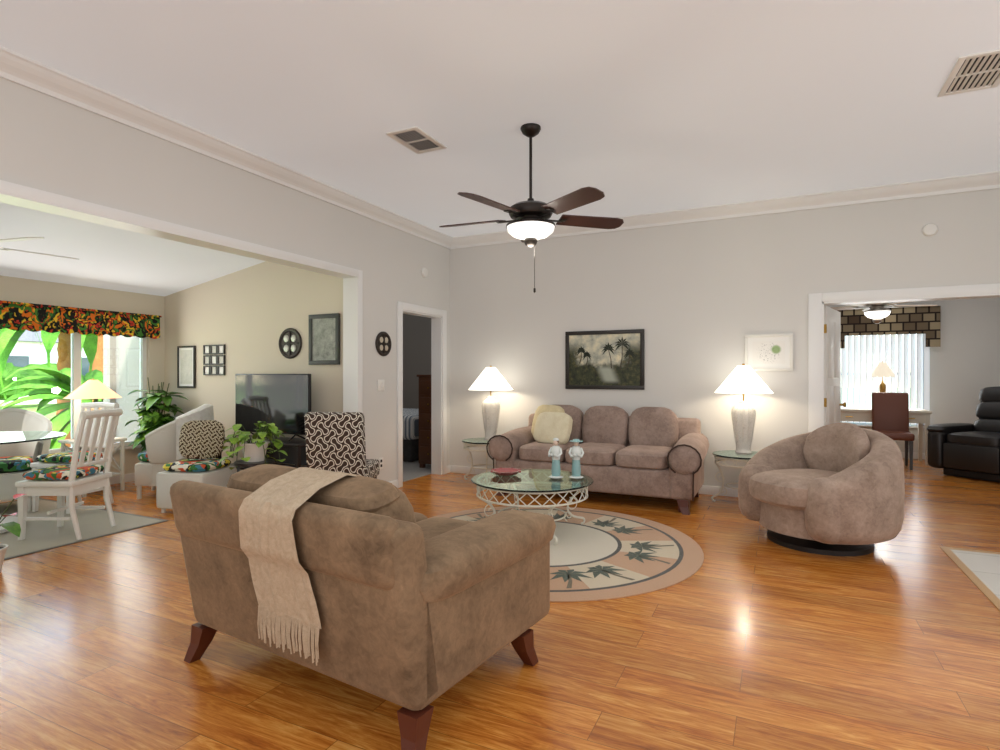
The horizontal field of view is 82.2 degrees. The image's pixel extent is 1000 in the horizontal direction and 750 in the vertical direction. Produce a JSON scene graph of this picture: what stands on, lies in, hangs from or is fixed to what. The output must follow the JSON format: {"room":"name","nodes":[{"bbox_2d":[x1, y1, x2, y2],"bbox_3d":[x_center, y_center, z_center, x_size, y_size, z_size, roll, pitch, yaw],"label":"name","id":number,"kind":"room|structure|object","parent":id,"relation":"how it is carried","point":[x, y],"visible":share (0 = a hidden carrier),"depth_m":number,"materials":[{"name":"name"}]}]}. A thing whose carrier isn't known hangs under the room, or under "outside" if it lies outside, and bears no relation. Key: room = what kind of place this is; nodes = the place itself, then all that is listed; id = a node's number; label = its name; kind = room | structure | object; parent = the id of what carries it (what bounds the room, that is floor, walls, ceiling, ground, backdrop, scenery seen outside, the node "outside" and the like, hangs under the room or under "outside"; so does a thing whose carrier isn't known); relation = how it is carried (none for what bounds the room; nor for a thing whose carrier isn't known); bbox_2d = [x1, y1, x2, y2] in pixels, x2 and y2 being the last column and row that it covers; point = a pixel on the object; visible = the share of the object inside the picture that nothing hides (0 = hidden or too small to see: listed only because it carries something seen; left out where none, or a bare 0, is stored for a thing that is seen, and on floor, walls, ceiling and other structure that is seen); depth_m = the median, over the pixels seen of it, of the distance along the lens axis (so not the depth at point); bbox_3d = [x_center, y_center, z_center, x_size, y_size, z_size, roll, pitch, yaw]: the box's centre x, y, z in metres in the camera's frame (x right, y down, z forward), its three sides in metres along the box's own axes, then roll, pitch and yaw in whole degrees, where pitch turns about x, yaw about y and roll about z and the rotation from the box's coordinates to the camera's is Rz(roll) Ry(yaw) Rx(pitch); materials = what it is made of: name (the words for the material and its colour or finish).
{"room":"living room","nodes":[
{"label":"living room","id":0,"kind":"room"},
{"bbox_2d":[0,275,163,473],"bbox_3d":[-5.299,-0.170,5.352,0.150,2.900,4.700,0,0,26],"label":"wall","id":1,"kind":"structure","parent":0,"point":[13,289],"depth_m":6.71,"materials":[{"name":"paint"}]},
{"bbox_2d":[0,473,134,502],"bbox_3d":[-5.225,1.232,5.316,0.016,0.095,4.400,0,0,26],"label":"baseboard","id":2,"kind":"structure","parent":1,"relation":"attached to","point":[129,477],"depth_m":6.77,"materials":[{"name":"white wood"}]},
{"bbox_2d":[0,329,146,453],"bbox_3d":[-5.253,0.098,5.413,0.180,1.575,3.910,0,0,26],"label":"sunroom window","id":3,"kind":"structure","parent":1,"relation":"in","point":[75,355],"depth_m":6.44,"materials":[{"name":"white"}]},
{"bbox_2d":[0,300,161,338],"bbox_3d":[-5.163,-0.594,5.358,0.090,0.292,4.070,0,0,26],"label":"valance","id":4,"kind":"object","parent":1,"relation":"attached to","point":[18,316],"visible":1,"depth_m":6.32,"materials":[{"name":"multicoloured fabric"}]},
{"bbox_2d":[103,334,114,442],"bbox_3d":[-4.257,-0.070,10.154,0.150,2.700,5.150,0,0,26],"label":"wall","id":5,"kind":"structure","parent":0,"point":[108,378],"depth_m":7.84,"materials":[{"name":"paint"}]},
{"bbox_2d":[115,335,139,442],"bbox_3d":[-3.399,-0.070,7.000,4.150,2.700,0.075,0,0,26],"label":"wall","id":6,"kind":"structure","parent":0,"point":[121,375],"depth_m":7.76,"materials":[{"name":"paint"}]},
{"bbox_2d":[0,202,264,295],"bbox_3d":[-3.887,-1.295,4.667,2.990,0.590,4.400,0,0,26],"label":"ceiling","id":7,"kind":"structure","parent":0,"point":[112,258],"depth_m":5.72,"materials":[{"name":"paint"}]},
{"bbox_2d":[0,237,79,259],"bbox_3d":[-3.962,-1.105,4.350,1.326,0.293,1.318,0,0,26],"label":"ceiling fan","id":8,"kind":"object","parent":7,"relation":"hanging from","point":[16,239],"visible":1,"depth_m":4.27,"materials":[{"name":"white"}]},
{"bbox_2d":[0,77,447,481],"bbox_3d":[-2.475,-0.250,3.981,0.150,3.060,8.300,0,0,26],"label":"wall","id":9,"kind":"structure","parent":0,"point":[48,143],"depth_m":4.51,"materials":[{"name":"paint"}]},
{"bbox_2d":[0,180,362,412],"bbox_3d":[-2.354,0.100,4.229,0.194,2.360,3.880,0,0,26],"label":"trim","id":10,"kind":"structure","parent":9,"relation":"attached to","point":[34,198],"depth_m":4.56,"materials":[{"name":"white"}]},
{"bbox_2d":[0,46,451,248],"bbox_3d":[-2.360,-1.718,3.925,0.105,0.125,8.000,0,0,26],"label":"crown molding","id":11,"kind":"structure","parent":9,"relation":"attached to","point":[20,69],"depth_m":4.09,"materials":[{"name":"white"}]},
{"bbox_2d":[379,457,382,468],"bbox_3d":[-1.293,0.960,6.231,0.010,0.120,0.075,0,0,26],"label":"electrical outlet plate","id":12,"kind":"object","parent":9,"relation":"attached to","point":[381,462],"visible":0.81,"depth_m":6.23,"materials":[{"name":"white paint"}]},
{"bbox_2d":[377,380,384,390],"bbox_3d":[-1.292,0.110,6.230,0.013,0.120,0.120,0,0,26],"label":"switch plate","id":13,"kind":"object","parent":9,"relation":"attached to","point":[380,385],"visible":1,"depth_m":6.22,"materials":[{"name":"white paint"}]},
{"bbox_2d":[375,332,390,355],"bbox_3d":[-1.270,-0.340,6.264,0.020,0.270,0.270,0,0,26],"label":"plaque","id":14,"kind":"object","parent":9,"relation":"attached to","point":[383,343],"visible":0.98,"depth_m":6.26,"materials":[{"name":"grey"}]},
{"bbox_2d":[390,480,397,487],"bbox_3d":[-1.297,1.232,6.216,0.016,0.095,0.620,0,0,26],"label":"baseboard","id":15,"kind":"structure","parent":9,"relation":"attached to","point":[395,482],"depth_m":6.45,"materials":[{"name":"white wood"}]},
{"bbox_2d":[397,301,446,487],"bbox_3d":[-0.997,0.222,6.999,0.172,2.115,1.050,0,0,26],"label":"trim","id":16,"kind":"structure","parent":9,"relation":"attached to","point":[438,322],"depth_m":7.36,"materials":[{"name":"white"}]},
{"bbox_2d":[421,267,427,276],"bbox_3d":[-0.915,-1.250,6.981,0.034,0.120,0.120,0,0,26],"label":"smoke detector","id":17,"kind":"object","parent":9,"relation":"attached to","point":[424,272],"visible":0.98,"depth_m":6.95,"materials":[{"name":"white paint"}]},
{"bbox_2d":[164,261,342,472],"bbox_3d":[-2.895,-0.170,6.675,2.960,2.900,0.120,0,0,26],"label":"wall","id":18,"kind":"structure","parent":0,"point":[248,316],"depth_m":6.65,"materials":[{"name":"paint"}]},
{"bbox_2d":[177,346,195,387],"bbox_3d":[-3.881,-0.100,7.093,0.320,0.520,0.025,0,0,26],"label":"framed picture","id":19,"kind":"object","parent":18,"relation":"attached to","point":[186,366],"visible":0.98,"depth_m":7.09,"materials":[{"name":"black"}]},
{"bbox_2d":[203,344,224,374],"bbox_3d":[-3.431,-0.180,6.877,0.365,0.365,0.020,0,0,26],"label":"collage","id":20,"kind":"object","parent":18,"relation":"attached to","point":[208,357],"visible":0.94,"depth_m":6.88,"materials":[{"name":"black"}]},
{"bbox_2d":[279,328,301,358],"bbox_3d":[-2.324,-0.350,6.340,0.340,0.340,0.020,0,0,26],"label":"framed picture","id":21,"kind":"object","parent":18,"relation":"attached to","point":[290,343],"visible":1,"depth_m":6.33,"materials":[{"name":"grey"}]},
{"bbox_2d":[309,313,339,364],"bbox_3d":[-1.877,-0.380,6.117,0.420,0.540,0.030,0,0,26],"label":"framed piece","id":22,"kind":"object","parent":18,"relation":"attached to","point":[324,339],"visible":0.98,"depth_m":6.11,"materials":[{"name":"grey"}]},
{"bbox_2d":[219,421,287,471],"bbox_3d":[-2.219,0.856,5.200,0.610,0.850,0.608,0,0,26],"label":"pothos plant","id":23,"kind":"object","parent":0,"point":[254,451],"visible":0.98,"depth_m":5.11,"materials":[{"name":"green plant"}]},
{"bbox_2d":[403,314,430,408],"bbox_3d":[-1.164,-0.070,11.431,4.300,2.700,0.150,0,0,26],"label":"wall","id":24,"kind":"structure","parent":0,"point":[416,345],"depth_m":11.63,"materials":[{"name":"paint"}]},
{"bbox_2d":[403,460,430,481],"bbox_3d":[-2.323,1.277,9.215,4.150,0.006,4.850,0,0,26],"label":"floor","id":25,"kind":"structure","parent":0,"point":[412,470],"depth_m":7.64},
{"bbox_2d":[403,408,418,461],"bbox_3d":[-1.834,0.629,9.473,2.075,1.290,1.760,0,0,26],"label":"bed","id":26,"kind":"object","parent":25,"relation":"on","point":[410,434],"visible":0.06,"depth_m":8.37,"materials":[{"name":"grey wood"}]},
{"bbox_2d":[417,375,430,467],"bbox_3d":[-0.877,0.634,7.980,0.380,1.280,0.470,0,0,26],"label":"dresser","id":27,"kind":"object","parent":25,"relation":"on","point":[424,420],"visible":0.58,"depth_m":7.81,"materials":[{"name":"brown wood"}]},
{"bbox_2d":[0,458,999,749],"bbox_3d":[-0.286,1.330,5.225,11.600,0.100,12.450,0,0,26],"label":"floor","id":28,"kind":"structure","parent":0,"point":[748,634],"depth_m":2.58,"materials":[{"name":"brown wood"}]},
{"bbox_2d":[0,494,25,571],"bbox_3d":[-3.322,1.045,3.654,0.645,0.471,0.568,0,0,26],"label":"plant","id":29,"kind":"object","parent":28,"relation":"on","point":[13,527],"visible":1,"depth_m":3.65,"materials":[{"name":"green plant"}]},
{"bbox_2d":[0,498,167,559],"bbox_3d":[-4.418,1.276,4.352,2.130,0.006,2.530,0,0,26],"label":"rug","id":30,"kind":"object","parent":28,"relation":"on","point":[42,535],"visible":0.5,"depth_m":4.78,"materials":[{"name":"grey carpet"}]},
{"bbox_2d":[0,408,52,511],"bbox_3d":[-4.728,0.798,5.458,0.747,0.938,0.658,0,0,-31],"label":"wicker chair","id":31,"kind":"object","parent":30,"relation":"on","point":[16,459],"visible":0.71,"depth_m":5.64,"materials":[{"name":"white wicker"}]},
{"bbox_2d":[0,431,66,532],"bbox_3d":[-4.272,0.891,4.687,1.166,0.752,1.166,0,0,26],"label":"dining table","id":32,"kind":"object","parent":30,"relation":"on","point":[10,437],"visible":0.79,"depth_m":4.80,"materials":[{"name":"white"}]},
{"bbox_2d":[15,408,122,539],"bbox_3d":[-3.426,0.771,4.606,0.565,0.998,0.460,0,0,0],"label":"dining chair","id":33,"kind":"object","parent":30,"relation":"on","point":[71,480],"visible":1,"depth_m":4.46,"materials":[{"name":"white wood"}]},
{"bbox_2d":[58,437,126,496],"bbox_3d":[-4.456,0.990,6.277,0.460,0.580,0.460,0,0,26],"label":"wicker side table","id":34,"kind":"object","parent":28,"relation":"on","point":[64,447],"visible":0.33,"depth_m":6.35,"materials":[{"name":"white wicker"}]},
{"bbox_2d":[63,379,121,410],"bbox_3d":[-4.456,0.368,6.277,0.533,0.659,0.533,0,0,26],"label":"lamp","id":35,"kind":"object","parent":34,"relation":"on","point":[93,389],"visible":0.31,"depth_m":6.16,"materials":[{"name":"beige fabric"}]},
{"bbox_2d":[125,377,187,451],"bbox_3d":[-4.124,0.654,6.860,0.568,1.252,0.541,0,0,26],"label":"potted plant","id":36,"kind":"object","parent":28,"relation":"on","point":[151,419],"visible":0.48,"depth_m":6.78,"materials":[{"name":"green plant"}]},
{"bbox_2d":[135,404,213,498],"bbox_3d":[-3.490,0.798,6.214,0.715,0.963,0.773,0,0,-15],"label":"wicker chair","id":37,"kind":"object","parent":28,"relation":"on","point":[162,445],"visible":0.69,"depth_m":5.91,"materials":[{"name":"white wicker"}]},
{"bbox_2d":[156,420,235,512],"bbox_3d":[-2.899,0.860,5.499,0.500,0.840,0.500,0,0,11],"label":"armchair","id":38,"kind":"object","parent":28,"relation":"on","point":[201,443],"visible":0.79,"depth_m":5.45,"materials":[{"name":"white wicker"}]},
{"bbox_2d":[178,420,224,459],"bbox_3d":[-2.888,0.625,5.558,0.395,0.370,0.290,0,0,11],"label":"pillow","id":39,"kind":"object","parent":38,"relation":"on","point":[198,439],"depth_m":5.50,"materials":[{"name":"fabric"}]},
{"bbox_2d":[216,435,306,469],"bbox_3d":[-2.432,0.980,6.072,1.200,0.600,0.420,0,0,26],"label":"console table","id":40,"kind":"object","parent":28,"relation":"on","point":[294,449],"visible":0.21,"depth_m":6.14,"materials":[{"name":"black wood"}]},
{"bbox_2d":[235,374,310,441],"bbox_3d":[-2.423,0.333,6.090,1.080,0.692,0.228,0,0,26],"label":"tv","id":41,"kind":"object","parent":40,"relation":"on","point":[282,402],"visible":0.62,"depth_m":6.05,"materials":[{"name":"black"}]},
{"bbox_2d":[304,412,379,478],"bbox_3d":[-1.413,0.800,5.200,0.520,0.960,0.601,0,0,4],"label":"chair","id":42,"kind":"object","parent":28,"relation":"on","point":[335,441],"visible":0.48,"depth_m":4.93,"materials":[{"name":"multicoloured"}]},
{"bbox_2d":[170,464,555,749],"bbox_3d":[-0.610,0.826,2.583,1.410,0.909,1.166,0,0,32],"label":"loveseat","id":43,"kind":"object","parent":28,"relation":"on","point":[380,588],"visible":1,"depth_m":2.08,"materials":[{"name":"fabric"}]},
{"bbox_2d":[238,467,387,665],"bbox_3d":[-0.709,0.703,2.246,0.363,0.664,0.492,0,0,32],"label":"blanket","id":44,"kind":"object","parent":43,"relation":"on","point":[275,534],"depth_m":2.09,"materials":[{"name":"beige fabric"}]},
{"bbox_2d":[462,438,495,479],"bbox_3d":[-0.174,1.029,6.865,0.590,0.497,0.580,0,0,26],"label":"end table","id":45,"kind":"object","parent":28,"relation":"on","point":[474,442],"visible":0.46,"depth_m":6.73,"materials":[{"name":"beige metal"}]},
{"bbox_2d":[469,366,512,439],"bbox_3d":[-0.111,0.332,6.868,0.540,0.890,0.540,0,0,26],"label":"lamp","id":46,"kind":"object","parent":45,"relation":"on","point":[490,378],"visible":0.94,"depth_m":6.78,"materials":[{"name":"ceramic"}]},
{"bbox_2d":[428,506,703,601],"bbox_3d":[0.316,1.275,4.404,2.360,0.007,2.360,0,0,26],"label":"rug","id":47,"kind":"object","parent":28,"relation":"on","point":[623,555],"visible":0.46,"depth_m":4.06,"materials":[{"name":"beige carpet"}]},
{"bbox_2d":[471,469,593,544],"bbox_3d":[0.263,1.060,4.708,1.000,0.417,1.000,0,0,26],"label":"coffee table","id":48,"kind":"object","parent":47,"relation":"on","point":[531,481],"visible":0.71,"depth_m":4.50,"materials":[{"name":"clear glass"}]},
{"bbox_2d":[490,467,520,475],"bbox_3d":[0.051,0.825,4.867,0.282,0.046,0.282,0,0,26],"label":"glass dish","id":49,"kind":"object","parent":48,"relation":"on","point":[501,471],"visible":1,"depth_m":4.90,"materials":[{"name":"red"}]},
{"bbox_2d":[548,438,562,478],"bbox_3d":[0.460,0.680,4.701,0.131,0.335,0.124,0,0,36],"label":"figurine","id":50,"kind":"object","parent":48,"relation":"on","point":[555,451],"visible":1,"depth_m":4.67,"materials":[{"name":"white ceramic"}]},
{"bbox_2d":[568,439,583,478],"bbox_3d":[0.625,0.685,4.699,0.131,0.325,0.124,0,0,6],"label":"figurine","id":51,"kind":"object","parent":48,"relation":"on","point":[574,452],"visible":1,"depth_m":4.67,"materials":[{"name":"white ceramic"}]},
{"bbox_2d":[486,405,708,514],"bbox_3d":[1.057,0.808,6.103,2.192,0.944,1.008,0,0,26],"label":"sofa","id":52,"kind":"object","parent":28,"relation":"on","point":[659,452],"visible":0.85,"depth_m":5.95,"materials":[{"name":"fabric"}]},
{"bbox_2d":[711,450,756,501],"bbox_3d":[2.398,1.029,5.661,0.590,0.497,0.580,0,0,26],"label":"end table","id":53,"kind":"object","parent":28,"relation":"on","point":[727,455],"visible":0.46,"depth_m":5.62,"materials":[{"name":"beige metal"}]},
{"bbox_2d":[715,364,772,453],"bbox_3d":[2.412,0.332,5.677,0.540,0.890,0.540,0,0,26],"label":"lamp","id":54,"kind":"object","parent":53,"relation":"on","point":[743,379],"visible":1,"depth_m":5.59,"materials":[{"name":"ceramic"}]},
{"bbox_2d":[738,423,904,555],"bbox_3d":[2.447,0.827,4.402,1.055,0.906,1.099,0,0,-19],"label":"barrel chair","id":55,"kind":"object","parent":28,"relation":"on","point":[835,489],"visible":1,"depth_m":4.10,"materials":[{"name":"fabric"}]},
{"bbox_2d":[841,407,931,464],"bbox_3d":[5.652,0.895,8.595,1.250,0.770,0.550,0,0,26],"label":"desk","id":56,"kind":"object","parent":28,"relation":"on","point":[920,417],"visible":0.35,"depth_m":8.45,"materials":[{"name":"beige wood"}]},
{"bbox_2d":[870,361,895,391],"bbox_3d":[5.746,0.151,8.605,0.336,0.712,0.336,0,0,26],"label":"desk lamp","id":57,"kind":"object","parent":56,"relation":"on","point":[882,369],"visible":0.73,"depth_m":8.54,"materials":[{"name":"beige fabric"}]},
{"bbox_2d":[872,392,914,469],"bbox_3d":[5.484,0.765,8.018,0.460,1.030,0.516,0,0,28],"label":"desk chair","id":58,"kind":"object","parent":28,"relation":"on","point":[890,414],"visible":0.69,"depth_m":8.13,"materials":[{"name":"brown leather"}]},
{"bbox_2d":[927,386,999,482],"bbox_3d":[6.183,0.712,7.182,1.028,1.127,1.050,0,0,-24],"label":"recliner","id":59,"kind":"object","parent":28,"relation":"on","point":[968,450],"visible":1,"depth_m":7.19,"materials":[{"name":"black leather"}]},
{"bbox_2d":[0,0,999,236],"bbox_3d":[0.741,-1.830,2.419,7.300,0.100,8.300,0,0,26],"label":"ceiling","id":60,"kind":"structure","parent":0,"point":[633,107],"depth_m":3.56,"materials":[{"name":"paint"}]},
{"bbox_2d":[386,126,446,153],"bbox_3d":[-0.627,-1.774,4.340,0.270,0.013,0.420,0,0,26],"label":"ceiling vent","id":61,"kind":"object","parent":60,"relation":"in","point":[416,139],"visible":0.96,"depth_m":4.32,"materials":[{"name":"white metal"}]},
{"bbox_2d":[439,123,623,292],"bbox_3d":[0.174,-1.183,4.122,1.348,1.193,1.380,0,0,26],"label":"ceiling fan","id":62,"kind":"object","parent":60,"relation":"hanging from","point":[530,224],"visible":1,"depth_m":4.01,"materials":[{"name":"brown metal"}]},
{"bbox_2d":[937,49,999,96],"bbox_3d":[2.810,-1.774,3.360,0.300,0.013,0.500,0,0,26],"label":"ceiling vent","id":63,"kind":"object","parent":60,"relation":"in","point":[975,72],"visible":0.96,"depth_m":3.38,"materials":[{"name":"white metal"}]},
{"bbox_2d":[448,188,999,487],"bbox_3d":[2.526,-0.250,6.072,6.960,3.060,0.170,0,0,26],"label":"wall","id":64,"kind":"structure","parent":0,"point":[698,301],"depth_m":6.29,"materials":[{"name":"paint"}]},
{"bbox_2d":[448,465,737,496],"bbox_3d":[1.207,1.232,6.631,4.160,0.095,0.016,0,0,26],"label":"baseboard","id":65,"kind":"structure","parent":64,"relation":"attached to","point":[704,489],"depth_m":6.15,"materials":[{"name":"white wood"}]},
{"bbox_2d":[565,329,644,389],"bbox_3d":[1.200,-0.175,6.627,0.930,0.680,0.025,0,0,26],"label":"landscape picture","id":66,"kind":"object","parent":64,"relation":"attached to","point":[608,359],"visible":1,"depth_m":6.61,"materials":[{"name":"black"}]},
{"bbox_2d":[452,171,999,248],"bbox_3d":[2.461,-1.718,5.973,6.750,0.125,0.105,0,0,26],"label":"crown molding","id":67,"kind":"structure","parent":64,"relation":"attached to","point":[987,180],"depth_m":5.78,"materials":[{"name":"white"}]},
{"bbox_2d":[745,333,792,370],"bbox_3d":[2.752,-0.230,5.873,0.450,0.380,0.025,0,0,26],"label":"picture","id":68,"kind":"object","parent":64,"relation":"attached to","point":[768,352],"visible":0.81,"depth_m":5.87,"materials":[{"name":"white paper"}]},
{"bbox_2d":[824,306,845,425],"bbox_3d":[3.553,0.285,6.135,0.167,1.980,0.806,0,0,40],"label":"door","id":69,"kind":"structure","parent":64,"relation":"in","point":[832,366],"depth_m":6.05,"materials":[{"name":"white paint"}]},
{"bbox_2d":[841,337,924,427],"bbox_3d":[5.967,-0.007,9.003,1.210,1.625,0.190,0,0,26],"label":"window","id":70,"kind":"structure","parent":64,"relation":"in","point":[910,425],"depth_m":9.03,"materials":[{"name":"white"}]},
{"bbox_2d":[841,334,928,424],"bbox_3d":[5.911,-0.050,8.888,1.270,1.600,0.055,0,0,26],"label":"blinds","id":71,"kind":"object","parent":70,"relation":"attached to","point":[903,357],"visible":0.46,"depth_m":8.86,"materials":[{"name":"white plastic"}]},
{"bbox_2d":[838,306,940,347],"bbox_3d":[5.941,-0.725,8.882,1.410,0.610,0.129,0,0,26],"label":"valance","id":72,"kind":"object","parent":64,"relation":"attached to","point":[926,320],"visible":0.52,"depth_m":8.74,"materials":[{"name":"multicoloured fabric"}]},
{"bbox_2d":[808,283,999,431],"bbox_3d":[4.132,0.235,5.304,2.260,2.090,0.194,0,0,26],"label":"trim","id":73,"kind":"structure","parent":64,"relation":"attached to","point":[816,301],"depth_m":5.64,"materials":[{"name":"white wood"}]},
{"bbox_2d":[901,452,924,458],"bbox_3d":[5.782,1.232,9.023,3.700,0.095,0.016,0,0,26],"label":"baseboard","id":74,"kind":"structure","parent":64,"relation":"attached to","point":[915,455],"depth_m":8.75,"materials":[{"name":"white"}]},
{"bbox_2d":[922,223,937,235],"bbox_3d":[3.965,-1.340,5.281,0.120,0.120,0.034,0,0,26],"label":"smoke detector","id":75,"kind":"object","parent":64,"relation":"attached to","point":[930,229],"visible":1,"depth_m":5.27,"materials":[{"name":"white paint"}]},
{"bbox_2d":[939,546,999,610],"bbox_3d":[3.713,1.277,2.849,2.030,0.006,2.170,0,0,26],"label":"rug","id":76,"kind":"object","parent":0,"point":[980,569],"depth_m":3.80,"materials":[{"name":"white fabric"}]},
{"bbox_3d":[4.912,-1.270,7.231,3.700,0.100,4.000,0,0,26],"label":"ceiling","id":77,"kind":"structure","parent":0,"visible":0},
{"bbox_2d":[830,301,937,323],"bbox_3d":[4.507,-0.914,6.870,1.262,0.610,1.214,0,0,26],"label":"ceiling fan","id":78,"kind":"object","parent":77,"relation":"hanging from","point":[876,312],"visible":0.75,"depth_m":6.75,"materials":[{"name":"white glass"}]},
{"label":"outside","id":79,"kind":"structure","parent":0,"visible":0},
{"bbox_2d":[0,388,916,419],"bbox_3d":[-18.651,1.455,16.282,140.000,0.050,140.000,0,0,26],"label":"lawn","id":80,"kind":"structure","parent":79,"point":[33,407],"depth_m":26.02,"materials":[{"name":"green plant"}]},
{"bbox_2d":[0,330,89,404],"bbox_3d":[-29.061,-1.145,26.895,11.200,5.150,19.200,0,0,26],"label":"house","id":81,"kind":"structure","parent":80,"relation":"on","point":[30,342],"depth_m":28.13,"materials":[{"name":"white"}]},
{"bbox_2d":[0,328,102,448],"bbox_3d":[-11.177,-1.254,11.692,13.980,5.347,16.122,0,0,26],"label":"palms","id":82,"kind":"object","parent":80,"relation":"on","point":[66,366],"depth_m":8.95,"materials":[{"name":"green plant"}]},
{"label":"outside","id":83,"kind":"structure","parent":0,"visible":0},
{"bbox_2d":[0,363,56,400],"bbox_3d":[-22.030,0.291,23.247,4.370,1.934,24.590,0,0,26],"label":"leaves","id":84,"kind":"object","parent":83,"point":[32,372],"depth_m":24.42,"materials":[{"name":"green plant"}]}
]}

